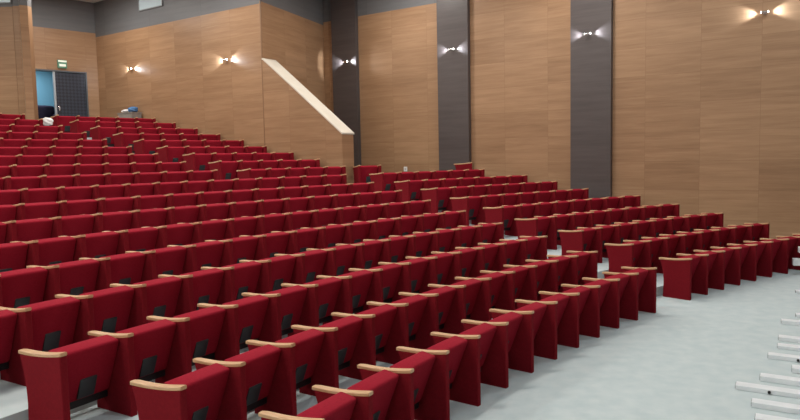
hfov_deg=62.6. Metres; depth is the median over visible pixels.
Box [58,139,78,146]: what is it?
seat cushion
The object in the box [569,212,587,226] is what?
seat cushion
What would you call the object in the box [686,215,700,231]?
seat cushion
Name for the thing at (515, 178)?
seat cushion
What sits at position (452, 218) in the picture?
seat cushion
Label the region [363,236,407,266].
seat
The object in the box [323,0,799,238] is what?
wall
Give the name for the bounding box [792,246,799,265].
stand
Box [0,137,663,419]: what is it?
floor
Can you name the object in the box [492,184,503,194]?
seat cushion
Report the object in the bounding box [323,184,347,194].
seat
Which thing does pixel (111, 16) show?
trim
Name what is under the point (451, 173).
seat
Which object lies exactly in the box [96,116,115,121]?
seat
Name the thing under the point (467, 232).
seat cushion
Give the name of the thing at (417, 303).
seat cushion
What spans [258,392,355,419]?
seat
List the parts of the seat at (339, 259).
armrest, panel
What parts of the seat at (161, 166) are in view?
panel, panel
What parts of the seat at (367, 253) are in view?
armrest, panel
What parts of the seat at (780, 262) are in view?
armrest, panel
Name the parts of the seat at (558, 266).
panel, armrest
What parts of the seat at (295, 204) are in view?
panel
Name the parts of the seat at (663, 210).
panel, panel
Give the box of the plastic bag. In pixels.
[43,117,52,125]
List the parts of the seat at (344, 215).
panel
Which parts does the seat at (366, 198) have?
panel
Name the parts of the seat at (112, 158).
panel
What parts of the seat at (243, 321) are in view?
armrest, panel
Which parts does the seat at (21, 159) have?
panel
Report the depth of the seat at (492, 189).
15.48 m
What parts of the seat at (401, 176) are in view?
panel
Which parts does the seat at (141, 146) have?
panel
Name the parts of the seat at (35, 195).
panel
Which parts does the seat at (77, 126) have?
panel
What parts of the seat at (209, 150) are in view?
panel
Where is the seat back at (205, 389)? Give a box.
[164,363,229,419]
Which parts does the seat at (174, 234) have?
panel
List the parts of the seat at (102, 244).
armrest, panel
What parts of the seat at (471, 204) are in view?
panel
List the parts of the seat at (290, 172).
panel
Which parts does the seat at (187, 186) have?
panel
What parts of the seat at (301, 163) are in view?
panel, panel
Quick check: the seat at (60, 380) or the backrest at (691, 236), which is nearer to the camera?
the seat at (60, 380)
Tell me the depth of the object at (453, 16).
18.44 m
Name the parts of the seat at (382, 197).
panel, panel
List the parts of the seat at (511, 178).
panel, panel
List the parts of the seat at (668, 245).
armrest, panel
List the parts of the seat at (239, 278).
armrest, panel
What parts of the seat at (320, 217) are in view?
panel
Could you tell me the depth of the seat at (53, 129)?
16.47 m
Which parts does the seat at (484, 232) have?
panel, panel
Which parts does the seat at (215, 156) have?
panel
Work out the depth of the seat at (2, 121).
16.58 m
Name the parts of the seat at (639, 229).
panel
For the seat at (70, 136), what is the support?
on the floor at (13, 397)
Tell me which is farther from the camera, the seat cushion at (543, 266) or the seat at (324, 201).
the seat at (324, 201)
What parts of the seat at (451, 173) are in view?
panel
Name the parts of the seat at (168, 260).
armrest, panel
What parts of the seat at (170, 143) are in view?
panel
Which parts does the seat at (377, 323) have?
armrest, panel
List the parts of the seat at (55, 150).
panel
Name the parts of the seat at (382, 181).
panel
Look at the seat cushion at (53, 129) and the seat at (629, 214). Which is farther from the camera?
the seat cushion at (53, 129)
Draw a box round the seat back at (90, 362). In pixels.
[48,335,118,401]
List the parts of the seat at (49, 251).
armrest, panel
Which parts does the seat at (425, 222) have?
panel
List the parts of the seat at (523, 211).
panel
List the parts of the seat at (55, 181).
panel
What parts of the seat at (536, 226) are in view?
armrest, panel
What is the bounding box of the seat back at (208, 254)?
[185,240,223,270]
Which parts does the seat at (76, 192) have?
panel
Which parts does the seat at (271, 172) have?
panel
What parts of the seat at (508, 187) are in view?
panel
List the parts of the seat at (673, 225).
panel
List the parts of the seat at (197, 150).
panel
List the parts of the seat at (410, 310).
armrest, panel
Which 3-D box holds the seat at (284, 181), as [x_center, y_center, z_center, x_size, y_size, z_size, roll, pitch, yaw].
[-2.416,-0.407,14.063,0.512,0.650,0.555,3,6,45]
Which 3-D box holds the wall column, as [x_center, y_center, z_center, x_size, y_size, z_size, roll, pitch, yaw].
[-10.459,-2.295,18.579,0.420,6.760,0.200,-1,5,0]
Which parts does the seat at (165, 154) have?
panel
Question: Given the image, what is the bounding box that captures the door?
[35,68,88,116]
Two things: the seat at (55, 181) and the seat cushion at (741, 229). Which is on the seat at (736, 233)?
the seat cushion at (741, 229)
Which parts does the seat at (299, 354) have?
armrest, panel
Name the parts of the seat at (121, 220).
panel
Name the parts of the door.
post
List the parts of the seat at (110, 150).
panel, panel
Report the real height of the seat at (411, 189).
0.650 m
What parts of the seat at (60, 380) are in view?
armrest, panel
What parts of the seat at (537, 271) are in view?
armrest, panel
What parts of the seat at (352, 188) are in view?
panel, panel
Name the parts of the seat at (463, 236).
panel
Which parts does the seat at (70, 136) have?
panel, panel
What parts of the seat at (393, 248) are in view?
armrest, panel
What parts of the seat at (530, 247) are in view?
armrest, panel, armrest, panel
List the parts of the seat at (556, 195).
panel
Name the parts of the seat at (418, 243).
armrest, panel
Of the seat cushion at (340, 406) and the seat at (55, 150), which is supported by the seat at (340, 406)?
the seat cushion at (340, 406)
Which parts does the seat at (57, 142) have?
panel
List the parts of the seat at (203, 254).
armrest, panel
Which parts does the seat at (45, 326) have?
armrest, panel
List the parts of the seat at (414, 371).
armrest, panel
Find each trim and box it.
[0,4,11,6]
[12,0,30,6]
[18,0,26,5]
[31,0,94,32]
[94,0,260,36]
[259,0,322,24]
[262,58,353,133]
[323,0,435,21]
[330,0,360,165]
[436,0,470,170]
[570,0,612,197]
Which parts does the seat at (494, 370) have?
armrest, panel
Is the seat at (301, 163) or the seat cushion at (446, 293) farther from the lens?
the seat at (301, 163)
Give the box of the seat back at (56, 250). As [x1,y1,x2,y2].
[31,236,75,265]
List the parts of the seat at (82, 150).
panel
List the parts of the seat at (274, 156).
panel, panel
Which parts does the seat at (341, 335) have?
armrest, panel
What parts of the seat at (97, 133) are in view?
panel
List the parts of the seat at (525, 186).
panel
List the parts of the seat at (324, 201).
panel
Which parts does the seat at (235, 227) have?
panel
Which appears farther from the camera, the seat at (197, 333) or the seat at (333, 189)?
the seat at (333, 189)
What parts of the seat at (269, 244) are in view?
armrest, panel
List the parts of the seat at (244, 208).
panel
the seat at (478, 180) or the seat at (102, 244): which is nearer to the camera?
the seat at (102, 244)
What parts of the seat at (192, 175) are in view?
panel, panel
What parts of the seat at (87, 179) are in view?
panel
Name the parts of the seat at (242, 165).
panel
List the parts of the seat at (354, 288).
armrest, panel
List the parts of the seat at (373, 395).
armrest, panel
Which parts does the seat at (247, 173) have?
panel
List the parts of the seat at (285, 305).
armrest, panel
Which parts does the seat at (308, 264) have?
armrest, panel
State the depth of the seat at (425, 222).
11.54 m
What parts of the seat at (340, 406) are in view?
armrest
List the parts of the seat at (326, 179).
panel, panel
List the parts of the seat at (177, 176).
panel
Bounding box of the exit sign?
[57,60,66,68]
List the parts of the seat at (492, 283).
armrest, panel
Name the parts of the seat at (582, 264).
panel, armrest, armrest, panel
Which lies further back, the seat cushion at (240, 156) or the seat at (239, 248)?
the seat cushion at (240, 156)
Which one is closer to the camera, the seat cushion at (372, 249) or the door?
the seat cushion at (372, 249)
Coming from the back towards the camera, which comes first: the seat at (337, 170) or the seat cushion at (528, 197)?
the seat at (337, 170)
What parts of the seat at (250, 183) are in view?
panel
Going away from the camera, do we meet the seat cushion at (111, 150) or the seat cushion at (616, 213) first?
the seat cushion at (616, 213)
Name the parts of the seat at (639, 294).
armrest, panel, armrest, panel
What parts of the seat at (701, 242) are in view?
panel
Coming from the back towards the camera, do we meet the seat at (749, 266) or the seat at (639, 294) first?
the seat at (749, 266)
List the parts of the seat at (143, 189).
panel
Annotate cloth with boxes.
[128,107,137,111]
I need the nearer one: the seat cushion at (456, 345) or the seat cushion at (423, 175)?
the seat cushion at (456, 345)
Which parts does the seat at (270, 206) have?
panel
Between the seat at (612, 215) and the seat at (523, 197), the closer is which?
the seat at (612, 215)
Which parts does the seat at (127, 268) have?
armrest, panel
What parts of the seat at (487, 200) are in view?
panel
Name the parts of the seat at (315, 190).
panel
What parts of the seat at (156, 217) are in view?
panel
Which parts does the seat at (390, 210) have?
panel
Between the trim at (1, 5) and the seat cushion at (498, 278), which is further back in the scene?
the trim at (1, 5)
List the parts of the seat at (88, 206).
panel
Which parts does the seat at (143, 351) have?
armrest, panel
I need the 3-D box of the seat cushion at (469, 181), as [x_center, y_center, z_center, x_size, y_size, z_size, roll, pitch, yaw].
[1.596,-0.575,16.295,0.489,0.452,0.279,-5,6,-37]
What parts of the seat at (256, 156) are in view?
panel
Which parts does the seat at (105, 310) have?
armrest, panel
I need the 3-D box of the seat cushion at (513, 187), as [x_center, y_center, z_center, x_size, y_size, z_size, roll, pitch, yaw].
[2.657,-0.418,15.928,0.493,0.452,0.279,-4,6,-36]
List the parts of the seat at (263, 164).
panel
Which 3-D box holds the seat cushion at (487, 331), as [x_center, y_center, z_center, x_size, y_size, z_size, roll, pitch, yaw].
[0.695,1.345,6.286,0.279,0.452,0.482,2,6,36]
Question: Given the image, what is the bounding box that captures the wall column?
[12,6,38,119]
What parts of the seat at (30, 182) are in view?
panel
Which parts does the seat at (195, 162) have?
panel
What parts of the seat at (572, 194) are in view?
panel, panel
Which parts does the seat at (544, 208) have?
panel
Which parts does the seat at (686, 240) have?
armrest, panel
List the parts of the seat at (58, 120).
panel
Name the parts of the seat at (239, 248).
armrest, panel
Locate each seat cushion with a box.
[2,114,20,118]
[12,132,33,138]
[15,125,34,131]
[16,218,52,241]
[17,296,79,351]
[20,119,38,125]
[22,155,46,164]
[31,139,52,146]
[38,132,58,139]
[39,126,58,132]
[48,259,99,294]
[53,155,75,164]
[56,147,77,154]
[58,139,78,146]
[59,116,75,131]
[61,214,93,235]
[63,133,81,139]
[67,199,97,215]
[79,121,95,136]
[80,117,95,120]
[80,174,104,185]
[80,285,134,332]
[83,140,102,146]
[83,147,102,154]
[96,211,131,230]
[99,184,123,197]
[100,117,115,121]
[100,121,115,126]
[100,127,116,143]
[100,252,145,284]
[108,147,127,154]
[109,163,130,173]
[116,319,175,378]
[119,118,133,121]
[119,227,157,250]
[120,122,135,127]
[121,127,137,133]
[123,134,139,150]
[132,276,181,322]
[133,208,166,226]
[134,154,152,162]
[136,163,156,172]
[138,118,152,122]
[139,122,153,127]
[140,172,161,182]
[141,128,156,133]
[141,195,166,209]
[144,134,159,139]
[144,140,160,153]
[146,246,186,278]
[158,123,171,127]
[158,223,193,245]
[161,128,175,133]
[162,162,180,171]
[164,134,179,139]
[166,140,181,146]
[168,147,184,161]
[168,205,198,223]
[173,306,225,359]
[180,128,193,133]
[180,268,223,310]
[184,134,198,139]
[186,140,201,146]
[188,181,207,192]
[189,147,205,153]
[193,170,211,180]
[193,219,226,241]
[195,154,211,170]
[202,134,216,139]
[204,191,225,203]
[206,140,221,146]
[206,203,228,220]
[210,147,224,153]
[214,179,232,190]
[216,153,232,160]
[221,161,237,179]
[221,261,261,299]
[222,295,268,343]
[223,236,257,263]
[225,140,239,146]
[229,147,244,152]
[229,216,256,237]
[230,201,256,217]
[232,189,252,201]
[237,153,251,160]
[243,161,258,169]
[248,146,262,152]
[251,169,266,178]
[256,153,270,160]
[256,231,288,257]
[258,213,285,233]
[259,188,278,199]
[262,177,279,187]
[263,160,277,168]
[265,285,306,330]
[275,153,289,159]
[275,328,324,379]
[283,160,296,167]
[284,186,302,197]
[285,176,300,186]
[288,211,311,229]
[290,228,317,252]
[291,168,305,176]
[296,392,355,419]
[302,159,315,167]
[303,277,341,318]
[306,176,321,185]
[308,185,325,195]
[310,167,323,175]
[311,208,336,226]
[316,224,344,247]
[319,315,362,362]
[324,244,355,273]
[327,175,341,184]
[328,166,341,174]
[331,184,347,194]
[338,194,354,207]
[338,270,372,308]
[340,206,360,223]
[345,221,370,243]
[347,369,398,419]
[353,183,368,192]
[354,240,382,267]
[357,304,396,348]
[360,165,377,182]
[362,204,382,220]
[369,263,401,299]
[370,218,394,238]
[380,236,407,262]
[381,191,396,203]
[384,172,396,190]
[384,202,404,217]
[389,351,435,403]
[391,294,427,334]
[395,216,416,234]
[402,172,414,180]
[405,232,431,256]
[407,200,424,215]
[410,180,422,199]
[415,213,438,230]
[419,171,431,179]
[422,286,455,323]
[425,252,453,284]
[426,336,467,383]
[428,179,440,188]
[430,229,453,251]
[436,171,447,178]
[438,187,450,207]
[440,211,459,228]
[446,178,457,186]
[450,248,476,276]
[451,226,475,247]
[451,278,481,314]
[453,170,464,177]
[456,186,468,197]
[459,323,496,366]
[463,177,474,185]
[469,169,480,177]
[469,196,481,216]
[473,223,495,242]
[473,244,498,270]
[474,185,486,195]
[476,272,505,306]
[480,177,491,184]
[481,194,499,206]
[488,311,522,351]
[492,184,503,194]
[496,176,507,183]
[497,240,519,264]
[499,205,516,227]
[502,266,528,298]
[509,183,520,192]
[512,175,522,182]
[514,302,546,338]
[516,236,539,259]
[520,204,534,218]
[523,192,534,203]
[523,261,549,291]
[525,182,536,191]
[528,216,550,235]
[539,293,569,327]
[540,191,550,201]
[541,181,552,190]
[546,256,569,285]
[551,214,569,236]
[553,201,569,213]
[562,286,590,317]
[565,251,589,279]
[567,189,583,198]
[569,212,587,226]
[576,228,595,250]
[584,279,610,308]
[588,210,605,224]
[590,198,602,209]
[592,225,613,248]
[603,197,618,208]
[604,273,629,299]
[607,209,622,221]
[612,223,631,242]
[617,195,635,206]
[620,207,639,219]
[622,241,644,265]
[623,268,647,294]
[629,220,649,239]
[639,205,656,217]
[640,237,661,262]
[651,218,666,236]
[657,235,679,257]
[661,204,673,217]
[668,216,683,233]
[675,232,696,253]
[679,254,700,276]
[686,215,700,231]
[693,230,713,249]
[697,251,716,274]
[698,213,717,228]
[709,227,729,246]
[712,247,733,268]
[729,225,746,243]
[730,244,749,265]
[745,223,762,240]
[747,241,765,262]
[764,239,781,259]
[777,236,797,258]
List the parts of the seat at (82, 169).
panel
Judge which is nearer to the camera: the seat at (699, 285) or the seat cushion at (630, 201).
the seat at (699, 285)
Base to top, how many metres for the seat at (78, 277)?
0.650 m
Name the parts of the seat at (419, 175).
panel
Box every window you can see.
[0,0,11,3]
[138,0,162,10]
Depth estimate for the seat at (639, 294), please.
9.18 m
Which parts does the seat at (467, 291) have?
armrest, panel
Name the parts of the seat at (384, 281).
armrest, panel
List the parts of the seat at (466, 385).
armrest, panel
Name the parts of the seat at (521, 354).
armrest, panel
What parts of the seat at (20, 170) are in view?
panel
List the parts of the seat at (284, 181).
panel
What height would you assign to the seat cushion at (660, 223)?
0.452 m
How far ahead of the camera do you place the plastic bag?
17.14 m
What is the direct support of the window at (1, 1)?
in the wall at (9, 102)
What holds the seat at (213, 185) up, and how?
on the floor at (13, 397)
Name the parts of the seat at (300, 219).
panel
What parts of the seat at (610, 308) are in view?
armrest, panel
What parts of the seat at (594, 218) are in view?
panel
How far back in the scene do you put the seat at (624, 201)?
15.39 m
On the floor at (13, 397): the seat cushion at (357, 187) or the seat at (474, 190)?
the seat at (474, 190)
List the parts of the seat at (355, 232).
armrest, panel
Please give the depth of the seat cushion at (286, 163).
16.15 m
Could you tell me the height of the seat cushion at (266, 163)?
0.452 m
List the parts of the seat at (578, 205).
panel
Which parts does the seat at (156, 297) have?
armrest, panel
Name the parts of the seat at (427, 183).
panel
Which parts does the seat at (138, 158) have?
panel, panel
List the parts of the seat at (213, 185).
panel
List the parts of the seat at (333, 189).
panel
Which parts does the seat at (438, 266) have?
armrest, panel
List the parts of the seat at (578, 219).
panel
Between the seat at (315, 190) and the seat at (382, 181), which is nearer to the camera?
the seat at (315, 190)
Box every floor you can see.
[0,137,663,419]
[450,269,799,419]
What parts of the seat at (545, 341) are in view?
armrest, panel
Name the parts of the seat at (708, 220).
panel, panel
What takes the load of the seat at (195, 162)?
on the floor at (13, 397)
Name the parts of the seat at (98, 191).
panel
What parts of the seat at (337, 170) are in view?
panel, panel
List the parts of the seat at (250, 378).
armrest, panel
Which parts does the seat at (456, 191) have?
panel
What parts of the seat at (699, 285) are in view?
armrest, panel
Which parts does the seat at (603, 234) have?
armrest, panel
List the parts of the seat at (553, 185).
panel, panel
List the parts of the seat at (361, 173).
panel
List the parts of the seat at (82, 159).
panel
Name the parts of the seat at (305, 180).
panel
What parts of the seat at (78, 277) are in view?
armrest, panel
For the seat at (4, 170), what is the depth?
11.45 m
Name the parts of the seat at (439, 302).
armrest, panel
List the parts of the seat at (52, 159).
panel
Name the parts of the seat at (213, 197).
panel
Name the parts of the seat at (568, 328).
panel, armrest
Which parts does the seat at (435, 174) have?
panel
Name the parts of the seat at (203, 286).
armrest, panel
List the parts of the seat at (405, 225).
panel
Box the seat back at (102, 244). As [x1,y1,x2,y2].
[76,231,118,257]
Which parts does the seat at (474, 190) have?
panel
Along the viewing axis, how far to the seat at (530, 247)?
10.58 m
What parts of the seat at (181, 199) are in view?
panel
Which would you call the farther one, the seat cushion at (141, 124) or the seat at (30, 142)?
the seat cushion at (141, 124)
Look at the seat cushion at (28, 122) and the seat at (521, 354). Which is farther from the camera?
the seat cushion at (28, 122)
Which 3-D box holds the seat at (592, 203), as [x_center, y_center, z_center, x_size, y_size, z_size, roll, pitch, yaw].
[4.281,0.040,14.849,0.559,0.650,0.512,-4,6,-34]
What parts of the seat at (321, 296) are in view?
armrest, panel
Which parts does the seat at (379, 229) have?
panel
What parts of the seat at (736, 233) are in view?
panel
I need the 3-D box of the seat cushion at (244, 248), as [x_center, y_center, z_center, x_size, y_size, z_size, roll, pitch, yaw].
[-2.143,0.586,8.686,0.279,0.452,0.488,2,6,37]
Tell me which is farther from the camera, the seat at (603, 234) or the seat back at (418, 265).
the seat at (603, 234)
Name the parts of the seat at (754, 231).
panel, panel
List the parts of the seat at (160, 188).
panel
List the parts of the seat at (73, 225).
panel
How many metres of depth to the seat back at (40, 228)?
8.25 m
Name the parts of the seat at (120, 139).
panel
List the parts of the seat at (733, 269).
armrest, panel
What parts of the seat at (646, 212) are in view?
panel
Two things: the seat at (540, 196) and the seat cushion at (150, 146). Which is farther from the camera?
the seat cushion at (150, 146)
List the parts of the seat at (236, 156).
panel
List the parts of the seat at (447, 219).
panel, panel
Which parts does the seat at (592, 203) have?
panel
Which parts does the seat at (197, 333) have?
armrest, panel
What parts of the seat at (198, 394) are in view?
armrest, panel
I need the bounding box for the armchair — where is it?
[38,105,54,125]
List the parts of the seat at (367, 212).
panel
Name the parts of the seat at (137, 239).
armrest, panel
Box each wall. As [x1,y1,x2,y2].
[0,7,18,114]
[19,5,34,119]
[33,26,99,116]
[36,71,54,113]
[96,3,353,183]
[259,1,325,145]
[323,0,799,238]
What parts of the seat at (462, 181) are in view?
panel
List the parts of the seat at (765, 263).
armrest, panel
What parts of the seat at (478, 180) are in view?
panel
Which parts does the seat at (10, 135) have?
panel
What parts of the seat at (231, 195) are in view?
panel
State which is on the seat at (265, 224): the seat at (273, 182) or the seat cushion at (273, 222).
the seat cushion at (273, 222)
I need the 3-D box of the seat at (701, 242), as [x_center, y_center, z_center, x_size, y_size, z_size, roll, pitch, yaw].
[5.609,0.687,12.401,0.566,0.650,0.512,-4,6,-35]
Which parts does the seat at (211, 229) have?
panel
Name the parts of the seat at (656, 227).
panel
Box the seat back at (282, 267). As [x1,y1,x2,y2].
[259,255,295,288]
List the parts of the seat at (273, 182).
panel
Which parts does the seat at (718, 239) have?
armrest, panel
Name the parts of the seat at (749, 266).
panel, armrest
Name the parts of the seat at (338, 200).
panel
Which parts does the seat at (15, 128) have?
panel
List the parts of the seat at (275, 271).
armrest, panel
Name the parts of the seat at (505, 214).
armrest, panel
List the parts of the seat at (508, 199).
panel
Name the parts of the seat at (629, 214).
panel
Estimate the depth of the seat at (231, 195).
11.95 m
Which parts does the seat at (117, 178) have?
panel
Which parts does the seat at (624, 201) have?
panel, panel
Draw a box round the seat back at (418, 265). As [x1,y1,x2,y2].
[398,257,428,291]
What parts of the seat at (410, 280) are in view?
armrest, panel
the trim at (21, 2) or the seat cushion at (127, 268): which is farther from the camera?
the trim at (21, 2)
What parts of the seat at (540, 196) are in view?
panel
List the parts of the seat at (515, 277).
armrest, panel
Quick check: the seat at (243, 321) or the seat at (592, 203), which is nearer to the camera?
the seat at (243, 321)
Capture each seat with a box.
[0,113,24,118]
[0,119,15,124]
[0,125,9,131]
[0,132,6,138]
[0,138,25,146]
[0,147,21,155]
[0,155,16,165]
[0,166,10,177]
[0,178,3,189]
[0,189,20,204]
[0,205,15,221]
[0,222,6,243]
[0,242,27,271]
[0,267,47,307]
[0,296,79,385]
[0,309,16,370]
[2,218,52,242]
[3,176,39,189]
[7,130,33,138]
[9,124,34,131]
[9,164,43,176]
[10,236,75,267]
[14,202,58,219]
[15,118,42,125]
[16,154,46,165]
[18,335,118,419]
[19,188,57,203]
[21,146,50,154]
[25,138,52,146]
[26,259,99,300]
[32,131,58,139]
[35,124,62,132]
[38,175,73,187]
[41,164,73,175]
[45,154,75,164]
[49,146,77,154]
[49,214,93,237]
[50,115,75,132]
[52,138,78,146]
[55,285,134,343]
[56,186,91,201]
[56,199,97,216]
[58,131,86,139]
[58,231,118,260]
[70,120,95,136]
[71,174,104,186]
[73,163,102,174]
[75,115,95,120]
[75,154,102,163]
[77,146,102,154]
[78,138,106,146]
[79,252,145,290]
[82,211,131,232]
[88,319,175,416]
[90,126,116,145]
[90,184,123,198]
[94,197,133,212]
[95,120,115,126]
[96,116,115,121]
[102,146,131,154]
[102,153,128,163]
[102,162,130,173]
[102,173,133,184]
[102,227,157,254]
[110,276,181,328]
[113,126,137,146]
[113,132,139,152]
[115,116,133,121]
[116,121,135,127]
[118,208,166,228]
[123,183,153,196]
[125,246,186,281]
[128,153,158,163]
[129,162,156,172]
[130,363,229,419]
[131,195,166,210]
[132,172,161,183]
[133,139,160,153]
[134,117,155,122]
[134,121,153,127]
[137,127,156,133]
[140,133,159,139]
[141,223,193,248]
[146,306,225,383]
[151,182,181,194]
[154,122,175,128]
[154,205,198,224]
[156,146,184,161]
[156,161,186,171]
[157,127,175,133]
[158,268,223,315]
[159,171,187,181]
[160,133,179,139]
[160,139,181,146]
[165,193,196,207]
[167,240,223,273]
[175,127,197,134]
[177,219,226,243]
[179,133,198,139]
[181,139,201,146]
[181,180,207,192]
[182,153,211,170]
[183,146,205,160]
[186,169,217,180]
[193,344,280,419]
[195,191,225,205]
[197,203,228,221]
[197,295,268,360]
[198,133,220,139]
[201,139,221,146]
[201,261,261,304]
[205,146,224,153]
[205,236,257,267]
[207,179,232,191]
[208,160,237,179]
[211,152,232,161]
[213,216,256,238]
[216,201,256,218]
[220,139,243,146]
[223,189,252,202]
[225,146,244,152]
[231,152,251,160]
[232,178,256,189]
[236,160,258,177]
[236,168,266,178]
[239,231,288,260]
[239,255,295,293]
[242,213,285,235]
[242,285,306,342]
[244,145,266,152]
[246,328,324,415]
[251,152,270,160]
[251,188,278,200]
[255,177,279,188]
[255,199,283,215]
[258,159,277,168]
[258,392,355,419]
[266,168,285,177]
[271,152,293,159]
[271,228,317,253]
[273,211,311,231]
[274,249,326,284]
[277,159,296,167]
[277,186,302,198]
[278,176,300,187]
[281,197,308,213]
[281,277,341,336]
[284,167,305,176]
[291,315,362,396]
[296,158,319,167]
[297,208,336,227]
[300,175,321,186]
[300,224,344,248]
[301,185,325,196]
[305,166,323,175]
[306,195,331,210]
[306,244,355,275]
[312,369,398,419]
[316,270,372,324]
[321,174,346,184]
[323,165,345,174]
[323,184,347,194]
[325,206,360,223]
[328,221,370,243]
[329,194,354,208]
[331,304,396,379]
[336,240,382,268]
[346,182,373,193]
[346,204,382,220]
[349,263,401,313]
[352,192,375,205]
[353,164,380,182]
[354,218,394,239]
[357,351,435,419]
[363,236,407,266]
[367,294,427,363]
[369,172,396,191]
[369,202,404,217]
[373,190,401,203]
[378,216,416,235]
[378,257,428,302]
[389,232,431,260]
[392,199,430,215]
[393,171,414,190]
[394,180,422,201]
[396,336,467,419]
[399,286,455,349]
[401,213,438,231]
[406,252,453,293]
[413,171,431,179]
[413,229,453,255]
[419,179,440,200]
[421,187,450,212]
[423,210,465,230]
[428,278,481,334]
[430,170,447,178]
[431,248,476,284]
[431,323,496,406]
[436,226,475,251]
[439,178,457,187]
[442,186,468,211]
[447,170,464,177]
[450,196,481,225]
[454,162,471,169]
[455,244,498,277]
[455,272,505,321]
[456,177,474,185]
[458,222,502,247]
[461,311,522,388]
[463,168,484,177]
[467,185,486,195]
[471,194,499,224]
[474,177,491,184]
[478,240,519,270]
[480,266,528,310]
[483,205,516,238]
[485,184,503,194]
[489,302,546,372]
[490,176,507,183]
[497,193,516,206]
[499,236,547,265]
[502,183,520,193]
[503,204,534,236]
[503,261,549,309]
[506,174,527,182]
[506,192,534,204]
[514,216,550,238]
[515,293,569,359]
[519,182,536,192]
[526,256,569,300]
[531,202,551,217]
[532,191,550,203]
[534,214,569,249]
[535,181,557,191]
[538,201,569,215]
[539,286,590,347]
[547,251,597,292]
[549,190,567,201]
[553,212,587,244]
[558,228,595,255]
[561,279,610,337]
[565,188,588,200]
[566,199,586,213]
[572,210,605,227]
[573,198,602,211]
[577,225,613,262]
[582,273,629,328]
[589,197,618,209]
[590,209,622,224]
[596,223,631,257]
[602,266,656,320]
[604,241,644,272]
[609,207,639,222]
[614,220,649,240]
[616,195,640,208]
[623,237,661,267]
[625,205,656,219]
[632,218,666,237]
[641,235,679,273]
[642,203,679,217]
[650,216,683,234]
[659,232,696,257]
[659,254,700,300]
[667,215,700,231]
[676,251,716,294]
[677,230,713,253]
[684,212,723,229]
[693,247,733,289]
[694,227,729,250]
[710,244,749,285]
[711,225,746,246]
[727,241,765,280]
[728,223,769,243]
[743,239,781,277]
[760,236,797,273]
[776,235,799,269]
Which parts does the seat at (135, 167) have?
panel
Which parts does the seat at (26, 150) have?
panel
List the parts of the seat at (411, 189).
panel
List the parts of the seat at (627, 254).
armrest, panel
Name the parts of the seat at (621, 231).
panel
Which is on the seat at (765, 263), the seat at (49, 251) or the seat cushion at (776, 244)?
the seat cushion at (776, 244)
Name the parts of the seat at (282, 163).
panel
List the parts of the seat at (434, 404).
armrest, panel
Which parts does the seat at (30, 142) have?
panel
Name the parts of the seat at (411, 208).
panel, panel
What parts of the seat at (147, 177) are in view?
panel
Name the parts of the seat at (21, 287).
panel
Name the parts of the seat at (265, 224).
panel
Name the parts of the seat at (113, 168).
panel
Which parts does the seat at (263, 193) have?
panel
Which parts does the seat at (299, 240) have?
armrest, panel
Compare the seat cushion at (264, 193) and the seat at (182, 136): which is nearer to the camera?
the seat cushion at (264, 193)
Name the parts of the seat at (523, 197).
panel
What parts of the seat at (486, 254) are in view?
armrest, panel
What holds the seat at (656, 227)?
on the floor at (13, 397)
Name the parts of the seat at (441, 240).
armrest, panel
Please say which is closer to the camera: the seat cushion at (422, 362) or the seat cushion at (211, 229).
the seat cushion at (422, 362)
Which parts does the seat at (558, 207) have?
panel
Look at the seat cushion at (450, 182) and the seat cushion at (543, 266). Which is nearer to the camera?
the seat cushion at (543, 266)
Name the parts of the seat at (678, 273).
armrest, panel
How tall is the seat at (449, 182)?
0.650 m
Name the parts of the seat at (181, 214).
panel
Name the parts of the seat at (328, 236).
panel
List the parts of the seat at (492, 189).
panel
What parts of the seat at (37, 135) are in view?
panel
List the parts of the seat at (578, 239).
armrest, panel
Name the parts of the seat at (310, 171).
panel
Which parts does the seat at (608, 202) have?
panel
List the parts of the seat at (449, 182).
panel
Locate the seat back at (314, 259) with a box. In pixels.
[294,249,326,280]
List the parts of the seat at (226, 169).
panel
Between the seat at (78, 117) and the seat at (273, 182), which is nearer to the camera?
the seat at (273, 182)
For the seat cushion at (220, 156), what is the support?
on the seat at (215, 156)
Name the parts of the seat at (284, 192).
panel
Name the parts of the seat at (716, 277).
armrest, panel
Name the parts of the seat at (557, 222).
panel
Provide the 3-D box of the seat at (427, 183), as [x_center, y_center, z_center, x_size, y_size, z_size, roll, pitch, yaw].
[0.672,-0.423,15.613,0.557,0.650,0.512,-5,6,-39]
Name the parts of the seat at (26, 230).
panel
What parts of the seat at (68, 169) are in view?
panel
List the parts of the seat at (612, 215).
panel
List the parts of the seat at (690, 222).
panel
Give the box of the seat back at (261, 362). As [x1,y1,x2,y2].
[224,344,280,399]
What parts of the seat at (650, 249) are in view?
armrest, panel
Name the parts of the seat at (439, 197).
panel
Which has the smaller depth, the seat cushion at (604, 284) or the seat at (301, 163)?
the seat cushion at (604, 284)
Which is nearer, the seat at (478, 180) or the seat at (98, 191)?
the seat at (98, 191)
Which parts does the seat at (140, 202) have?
panel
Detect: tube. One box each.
[735,381,799,398]
[751,398,799,414]
[754,413,796,419]
[759,373,799,385]
[768,352,799,362]
[777,343,799,350]
[778,335,799,342]
[781,319,799,325]
[791,364,799,373]
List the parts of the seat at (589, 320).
armrest, panel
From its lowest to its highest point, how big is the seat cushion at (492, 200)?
0.452 m
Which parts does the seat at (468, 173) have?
panel, panel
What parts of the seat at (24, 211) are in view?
panel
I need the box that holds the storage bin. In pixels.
[117,112,141,117]
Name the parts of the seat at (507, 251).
armrest, panel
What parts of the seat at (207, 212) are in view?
panel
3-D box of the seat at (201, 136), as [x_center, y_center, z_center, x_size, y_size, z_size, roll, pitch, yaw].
[-5.518,-1.852,18.779,0.613,0.650,0.512,-5,6,-43]
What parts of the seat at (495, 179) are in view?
panel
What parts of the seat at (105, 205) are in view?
panel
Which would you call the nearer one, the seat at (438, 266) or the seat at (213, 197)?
the seat at (438, 266)
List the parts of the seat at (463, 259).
armrest, panel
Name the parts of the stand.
rail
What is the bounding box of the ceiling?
[77,0,102,2]

